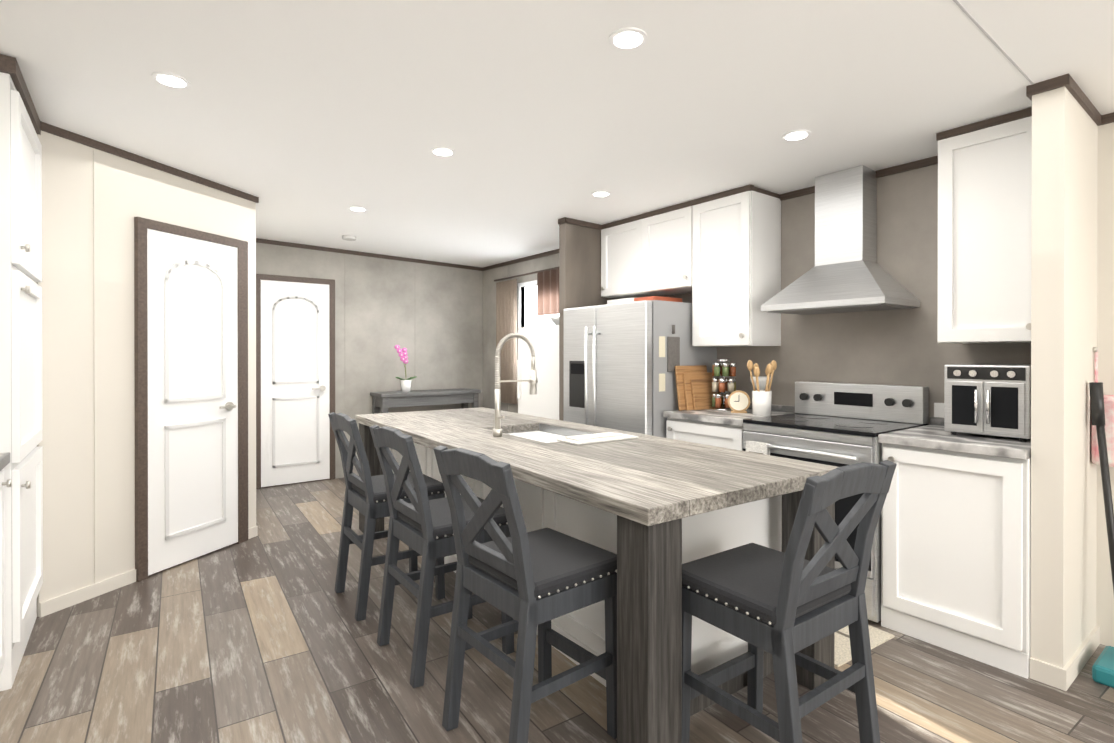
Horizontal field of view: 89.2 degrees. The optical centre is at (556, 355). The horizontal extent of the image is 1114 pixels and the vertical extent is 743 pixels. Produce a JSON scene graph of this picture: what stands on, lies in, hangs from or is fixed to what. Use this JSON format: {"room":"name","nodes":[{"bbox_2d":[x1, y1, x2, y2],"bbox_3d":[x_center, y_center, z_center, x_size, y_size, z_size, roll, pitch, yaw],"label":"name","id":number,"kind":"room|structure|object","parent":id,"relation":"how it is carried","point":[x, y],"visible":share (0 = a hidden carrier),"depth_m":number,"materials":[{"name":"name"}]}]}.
{"room":"kitchen","nodes":[
{"label":"kitchen","id":0,"kind":"room"},
{"bbox_2d":[36,131,255,616],"bbox_3d":[-2.452,0.039,3.396,1.020,2.500,0.842,0,0,-37],"label":"wall","id":1,"kind":"structure","parent":0,"point":[147,284],"depth_m":3.01,"materials":[{"name":"beige paint"}]},
{"bbox_2d":[39,569,135,616],"bbox_3d":[-2.483,1.255,3.011,0.386,0.070,0.277,0,0,-37],"label":"baseboard","id":2,"kind":"structure","parent":1,"relation":"attached to","point":[50,606],"depth_m":2.98,"materials":[{"name":"beige wood"}]},
{"bbox_2d":[40,121,258,202],"bbox_3d":[-2.350,-1.128,3.412,1.107,0.064,0.784,0,0,-37],"label":"crown molding","id":3,"kind":"structure","parent":1,"relation":"attached to","point":[45,127],"depth_m":3.24,"materials":[{"name":"brown wood"}]},
{"bbox_2d":[256,243,482,488],"bbox_3d":[-2.700,0.032,5.628,4.660,2.500,0.179,0,0,-37],"label":"wall","id":4,"kind":"structure","parent":0,"point":[333,329],"depth_m":5.93,"materials":[{"name":"grey paint"}]},
{"bbox_2d":[256,238,479,270],"bbox_3d":[-2.007,-1.094,6.126,2.751,0.100,0.014,0,0,-37],"label":"crown molding","id":5,"kind":"structure","parent":4,"relation":"attached to","point":[265,241],"depth_m":6.05,"materials":[{"name":"brown wood"}]},
{"bbox_2d":[0,477,1113,742],"bbox_3d":[0.381,1.325,1.554,5.060,0.060,10.800,0,0,-37],"label":"floor","id":6,"kind":"structure","parent":0,"point":[264,635],"depth_m":2.26,"materials":[{"name":"brown wood"}]},
{"bbox_2d":[0,472,11,673],"bbox_3d":[-2.217,0.854,1.796,0.601,0.880,0.512,0,0,-37],"label":"base cabinet","id":7,"kind":"object","parent":6,"relation":"on","point":[9,482],"depth_m":2.13,"materials":[{"name":"white wood"}]},
{"bbox_2d":[0,452,9,471],"bbox_3d":[-1.244,0.398,0.522,0.617,0.040,3.716,0,0,-37],"label":"countertop","id":8,"kind":"structure","parent":7,"relation":"on","point":[4,457],"depth_m":2.11,"materials":[{"name":"grey"}]},
{"bbox_2d":[0,54,42,690],"bbox_3d":[-2.567,0.069,2.312,0.667,2.447,0.770,0,0,-37],"label":"pantry","id":9,"kind":"object","parent":6,"relation":"on","point":[20,292],"visible":1,"depth_m":2.25,"materials":[{"name":"white wood"}]},
{"bbox_2d":[328,412,444,620],"bbox_3d":[-0.913,0.795,3.046,0.513,0.994,0.454,0,0,-35],"label":"chair","id":10,"kind":"object","parent":6,"relation":"on","point":[365,494],"visible":0.79,"depth_m":2.91,"materials":[{"name":"grey paint"}]},
{"bbox_2d":[370,388,480,413],"bbox_3d":[-1.453,0.835,6.327,1.170,0.890,0.350,0,0,-37],"label":"console table","id":11,"kind":"object","parent":6,"relation":"on","point":[386,400],"visible":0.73,"depth_m":6.16,"materials":[{"name":"grey wood"}]},
{"bbox_2d":[395,345,416,391],"bbox_3d":[-1.649,0.134,6.154,0.272,0.511,0.205,0,0,-37],"label":"orchid","id":12,"kind":"object","parent":11,"relation":"on","point":[406,385],"visible":1,"depth_m":6.11,"materials":[{"name":"pink plant"}]},
{"bbox_2d":[369,425,513,687],"bbox_3d":[-0.503,0.797,2.496,0.513,0.994,0.454,0,0,-36],"label":"chair","id":13,"kind":"object","parent":6,"relation":"on","point":[421,523],"visible":0.75,"depth_m":2.35,"materials":[{"name":"grey paint"}]},
{"bbox_2d":[433,445,616,742],"bbox_3d":[-0.093,0.798,1.945,0.513,0.994,0.454,0,0,-39],"label":"chair","id":14,"kind":"object","parent":6,"relation":"on","point":[528,582],"visible":0.98,"depth_m":1.84,"materials":[{"name":"grey paint"}]},
{"bbox_2d":[517,317,558,419],"bbox_3d":[0.031,0.434,5.072,0.555,1.660,0.640,0,0,-37],"label":"freezer","id":15,"kind":"object","parent":6,"relation":"on","point":[544,400],"visible":0.33,"depth_m":4.88,"materials":[{"name":"white metal"}]},
{"bbox_2d":[359,425,834,742],"bbox_3d":[-0.180,0.891,3.220,1.020,0.797,3.060,0,0,-35],"label":"kitchen island","id":16,"kind":"object","parent":6,"relation":"on","point":[649,561],"depth_m":2.10,"materials":[{"name":"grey wood"}]},
{"bbox_2d":[355,407,837,528],"bbox_3d":[-0.180,0.455,3.219,1.060,0.074,3.108,0,0,-35],"label":"island countertop","id":17,"kind":"structure","parent":16,"relation":"on","point":[649,481],"depth_m":2.28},
{"bbox_2d":[491,357,537,436],"bbox_3d":[-0.218,0.219,3.141,0.282,0.440,0.097,0,0,-35],"label":"faucet","id":18,"kind":"object","parent":17,"relation":"on","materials":[{"name":"silver metal"}]},
{"bbox_2d":[503,425,582,440],"bbox_3d":[-0.086,0.561,3.285,0.454,0.236,0.744,0,0,-35],"label":"sink","id":19,"kind":"object","parent":17,"relation":"in","point":[540,432],"depth_m":3.56,"materials":[{"name":"white ceramic"}]},
{"bbox_2d":[557,432,637,444],"bbox_3d":[0.216,0.429,2.971,0.410,0.021,0.180,0,0,-35],"label":"towel","id":20,"kind":"object","parent":17,"relation":"on","point":[608,437],"depth_m":2.91,"materials":[{"name":"white fabric"}]},
{"bbox_2d":[564,296,716,437],"bbox_3d":[0.590,0.421,4.255,0.806,1.730,0.908,0,0,-37],"label":"fridge","id":21,"kind":"object","parent":6,"relation":"on","point":[624,357],"visible":0.52,"depth_m":3.91,"materials":[{"name":"grey metal"}]},
{"bbox_2d":[663,403,794,450],"bbox_3d":[1.142,0.808,3.704,0.647,0.960,0.612,0,0,-37],"label":"base cabinet","id":22,"kind":"object","parent":6,"relation":"on","point":[723,429],"visible":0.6,"depth_m":3.54,"materials":[{"name":"white wood"}]},
{"bbox_2d":[675,365,722,410],"bbox_3d":[0.985,0.217,3.904,0.400,0.301,0.100,0,0,-37],"label":"cutting boards","id":23,"kind":"object","parent":22,"relation":"on","point":[694,387],"visible":0.75,"depth_m":3.84,"materials":[{"name":"brown wood"}]},
{"bbox_2d":[711,359,735,410],"bbox_3d":[1.135,0.194,3.838,0.170,0.345,0.170,0,0,-37],"label":"spice rack","id":24,"kind":"object","parent":22,"relation":"on","point":[723,385],"visible":0.83,"depth_m":3.79,"materials":[{"name":"silver metal"}]},
{"bbox_2d":[728,390,749,412],"bbox_3d":[1.181,0.295,3.667,0.140,0.145,0.056,0,0,18],"label":"clock","id":25,"kind":"object","parent":22,"relation":"on","point":[738,401],"visible":1,"depth_m":3.64,"materials":[{"name":"brown wood"}]},
{"bbox_2d":[747,360,776,415],"bbox_3d":[1.278,0.196,3.517,0.161,0.343,0.173,0,0,-37],"label":"utensil crock","id":26,"kind":"object","parent":22,"relation":"on","point":[761,402],"visible":1,"depth_m":3.48,"materials":[{"name":"white ceramic"}]},
{"bbox_2d":[682,460,896,742],"bbox_3d":[0.684,0.799,1.760,0.454,0.994,0.513,0,0,-35],"label":"chair","id":27,"kind":"object","parent":6,"relation":"on","point":[786,607],"visible":0.94,"depth_m":1.65,"materials":[{"name":"grey paint"}]},
{"bbox_2d":[742,381,928,621],"bbox_3d":[1.513,0.717,3.137,0.704,1.105,0.728,0,0,-37],"label":"stove","id":28,"kind":"object","parent":6,"relation":"on","point":[837,424],"visible":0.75,"depth_m":3.04,"materials":[{"name":"metal"}]},
{"bbox_2d":[834,625,894,666],"bbox_3d":[1.141,1.286,2.805,0.460,0.010,0.800,0,0,-33],"label":"kitchen rug","id":29,"kind":"object","parent":6,"relation":"on","point":[842,650],"visible":0.14,"depth_m":2.54,"materials":[{"name":"beige fabric"}]},
{"bbox_2d":[878,417,1030,678],"bbox_3d":[1.939,0.811,2.649,0.647,0.960,0.554,0,0,-37],"label":"base cabinet","id":30,"kind":"object","parent":6,"relation":"on","point":[956,544],"visible":0.79,"depth_m":2.45,"materials":[{"name":"white wood"}]},
{"bbox_2d":[944,364,1030,441],"bbox_3d":[2.057,0.205,2.641,0.412,0.330,0.320,0,0,-37],"label":"toaster oven","id":31,"kind":"object","parent":30,"relation":"on","point":[989,399],"visible":0.94,"depth_m":2.52,"materials":[{"name":"metal"}]},
{"bbox_2d":[1089,382,1113,687],"bbox_3d":[2.273,0.702,2.259,0.270,1.182,0.247,0,0,-37],"label":"broom","id":32,"kind":"object","parent":6,"relation":"on","point":[1103,669],"visible":1,"depth_m":2.33,"materials":[{"name":"teal"}]},
{"bbox_2d":[0,0,1113,267],"bbox_3d":[0.381,-1.174,1.547,5.060,0.222,10.800,0,0,-37],"label":"ceiling","id":33,"kind":"structure","parent":0,"point":[308,122],"depth_m":2.41,"materials":[{"name":"white paint"}]},
{"bbox_2d":[151,72,190,88],"bbox_3d":[-1.600,-1.142,2.344,0.135,0.009,0.135,0,0,-43],"label":"recessed light","id":34,"kind":"object","parent":33,"relation":"attached to","point":[167,79],"depth_m":2.33,"materials":[{"name":"white plastic"}]},
{"bbox_2d":[342,235,355,240],"bbox_3d":[-1.946,-1.108,5.290,0.120,0.032,0.120,0,0,-37],"label":"smoke detector","id":35,"kind":"object","parent":33,"relation":"attached to","point":[349,237],"visible":1,"depth_m":5.25,"materials":[{"name":"white plastic"}]},
{"bbox_2d":[349,206,366,211],"bbox_3d":[-1.519,-1.122,4.310,0.135,0.009,0.135,0,0,-43],"label":"disc","id":36,"kind":"object","parent":33,"relation":"attached to","point":[354,208],"depth_m":4.30,"materials":[{"name":"white plastic"}]},
{"bbox_2d":[430,147,455,156],"bbox_3d":[-0.624,-1.118,3.093,0.135,0.009,0.135,0,0,44],"label":"recessed light","id":37,"kind":"object","parent":33,"relation":"attached to","point":[439,151],"depth_m":3.08,"materials":[{"name":"white"}]},
{"bbox_2d":[591,191,610,196],"bbox_3d":[0.297,-1.095,3.815,0.135,0.009,0.135,0,0,44],"label":"recessed light","id":38,"kind":"object","parent":33,"relation":"attached to","point":[596,193],"depth_m":3.80,"materials":[{"name":"white"}]},
{"bbox_2d":[609,27,647,49],"bbox_3d":[0.250,-1.114,1.986,0.135,0.009,0.135,0,0,-43],"label":"recessed light","id":39,"kind":"object","parent":33,"relation":"attached to","point":[629,38],"depth_m":1.98,"materials":[{"name":"white"}]},
{"bbox_2d":[781,129,810,140],"bbox_3d":[1.183,-1.090,2.792,0.135,0.009,0.135,0,0,29],"label":"recessed light","id":40,"kind":"object","parent":33,"relation":"attached to","point":[795,135],"depth_m":2.78,"materials":[{"name":"white plastic"}]},
{"bbox_2d":[559,223,618,420],"bbox_3d":[0.330,0.035,4.720,0.720,2.500,0.080,0,0,-37],"label":"wall","id":41,"kind":"structure","parent":0,"point":[579,266],"depth_m":4.54,"materials":[{"name":"beige paint"}]},
{"bbox_2d":[560,217,601,229],"bbox_3d":[0.212,-1.071,4.588,0.405,0.049,0.044,0,0,-37],"label":"crown molding","id":42,"kind":"structure","parent":41,"relation":"attached to","point":[563,220],"depth_m":4.54,"materials":[{"name":"brown wood"}]},
{"bbox_2d":[483,122,1113,646],"bbox_3d":[2.196,0.041,2.921,0.112,2.500,10.200,0,0,-37],"label":"wall","id":43,"kind":"structure","parent":0,"point":[891,348],"depth_m":3.22,"materials":[{"name":"beige paint"}]},
{"bbox_2d":[496,319,516,403],"bbox_3d":[-0.574,-0.161,6.394,0.040,1.380,0.423,0,0,-37],"label":"window curtain","id":44,"kind":"object","parent":43,"relation":"attached to","point":[508,354],"depth_m":6.35,"materials":[{"name":"fabric"}]},
{"bbox_2d":[480,249,558,270],"bbox_3d":[-0.157,-1.064,5.947,0.014,0.040,2.470,0,0,-37],"label":"crown molding","id":45,"kind":"structure","parent":43,"relation":"attached to","point":[556,251],"depth_m":6.25,"materials":[{"name":"brown wood"}]},
{"bbox_2d":[494,267,558,319],"bbox_3d":[-0.313,-0.655,6.038,0.043,0.471,1.400,0,0,-37],"label":"window curtain","id":46,"kind":"object","parent":43,"relation":"attached to","point":[547,298],"depth_m":5.85,"materials":[{"name":"fabric"}]},
{"bbox_2d":[601,200,692,298],"bbox_3d":[0.779,-0.786,4.403,0.377,0.594,0.953,0,0,-37],"label":"upper cabinet","id":47,"kind":"object","parent":43,"relation":"attached to","point":[648,254],"visible":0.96,"depth_m":4.27,"materials":[{"name":"white wood"}]},
{"bbox_2d":[692,185,780,346],"bbox_3d":[1.206,-0.575,3.839,0.377,1.014,0.460,0,0,-37],"label":"upper cabinet","id":48,"kind":"object","parent":43,"relation":"attached to","point":[736,279],"visible":1,"depth_m":3.70,"materials":[{"name":"white wood"}]},
{"bbox_2d":[761,165,919,314],"bbox_3d":[1.612,-0.669,3.251,0.436,0.813,0.701,0,0,-37],"label":"range hood","id":49,"kind":"object","parent":43,"relation":"attached to","point":[846,273],"visible":1,"depth_m":3.23,"materials":[{"name":"metal"}]},
{"bbox_2d":[780,156,937,200],"bbox_3d":[1.802,-1.055,3.354,0.014,0.040,1.030,0,0,-37],"label":"crown molding","id":50,"kind":"structure","parent":43,"relation":"attached to","point":[930,161],"depth_m":3.21,"materials":[{"name":"brown wood"}]},
{"bbox_2d":[934,403,943,417],"bbox_3d":[2.050,0.289,3.001,0.007,0.077,0.080,0,0,-37],"label":"electrical outlet plate","id":51,"kind":"object","parent":43,"relation":"attached to","point":[938,409],"visible":0.64,"depth_m":3.01,"materials":[{"name":"white plastic"}]},
{"bbox_2d":[936,107,1031,343],"bbox_3d":[2.090,-0.571,2.669,0.377,1.014,0.412,0,0,-37],"label":"upper cabinet","id":52,"kind":"object","parent":43,"relation":"attached to","point":[984,220],"visible":0.73,"depth_m":2.59,"materials":[{"name":"white wood"}]},
{"bbox_2d":[1108,112,1113,123],"bbox_3d":[3.827,-1.047,0.675,0.014,0.040,4.655,0,0,-37],"label":"crown molding","id":53,"kind":"structure","parent":43,"relation":"attached to","point":[1111,115],"depth_m":2.49,"materials":[{"name":"brown wood"}]},
{"bbox_2d":[1030,86,1097,667],"bbox_3d":[2.167,0.042,2.405,0.580,2.500,0.100,0,0,-37],"label":"wall","id":54,"kind":"structure","parent":0,"point":[1063,344],"depth_m":2.25,"materials":[{"name":"beige paint"}]},
{"bbox_2d":[1052,625,1099,690],"bbox_3d":[2.191,1.252,2.367,0.592,0.080,0.030,0,0,-37],"label":"baseboard","id":55,"kind":"structure","parent":54,"relation":"attached to","point":[1054,675],"depth_m":2.27,"materials":[{"name":"beige wood"}]},
{"bbox_2d":[1048,73,1107,125],"bbox_3d":[2.178,-1.058,2.353,0.566,0.053,0.039,0,0,-37],"label":"crown molding","id":56,"kind":"structure","parent":54,"relation":"attached to","point":[1068,82],"depth_m":2.27,"materials":[{"name":"brown wood"}]},
{"bbox_2d":[1091,347,1113,466],"bbox_3d":[2.396,0.216,2.456,0.145,0.512,0.095,0,0,-37],"label":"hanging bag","id":57,"kind":"object","parent":54,"relation":"hanging from","point":[1109,414],"visible":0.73,"depth_m":2.41,"materials":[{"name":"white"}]}
]}

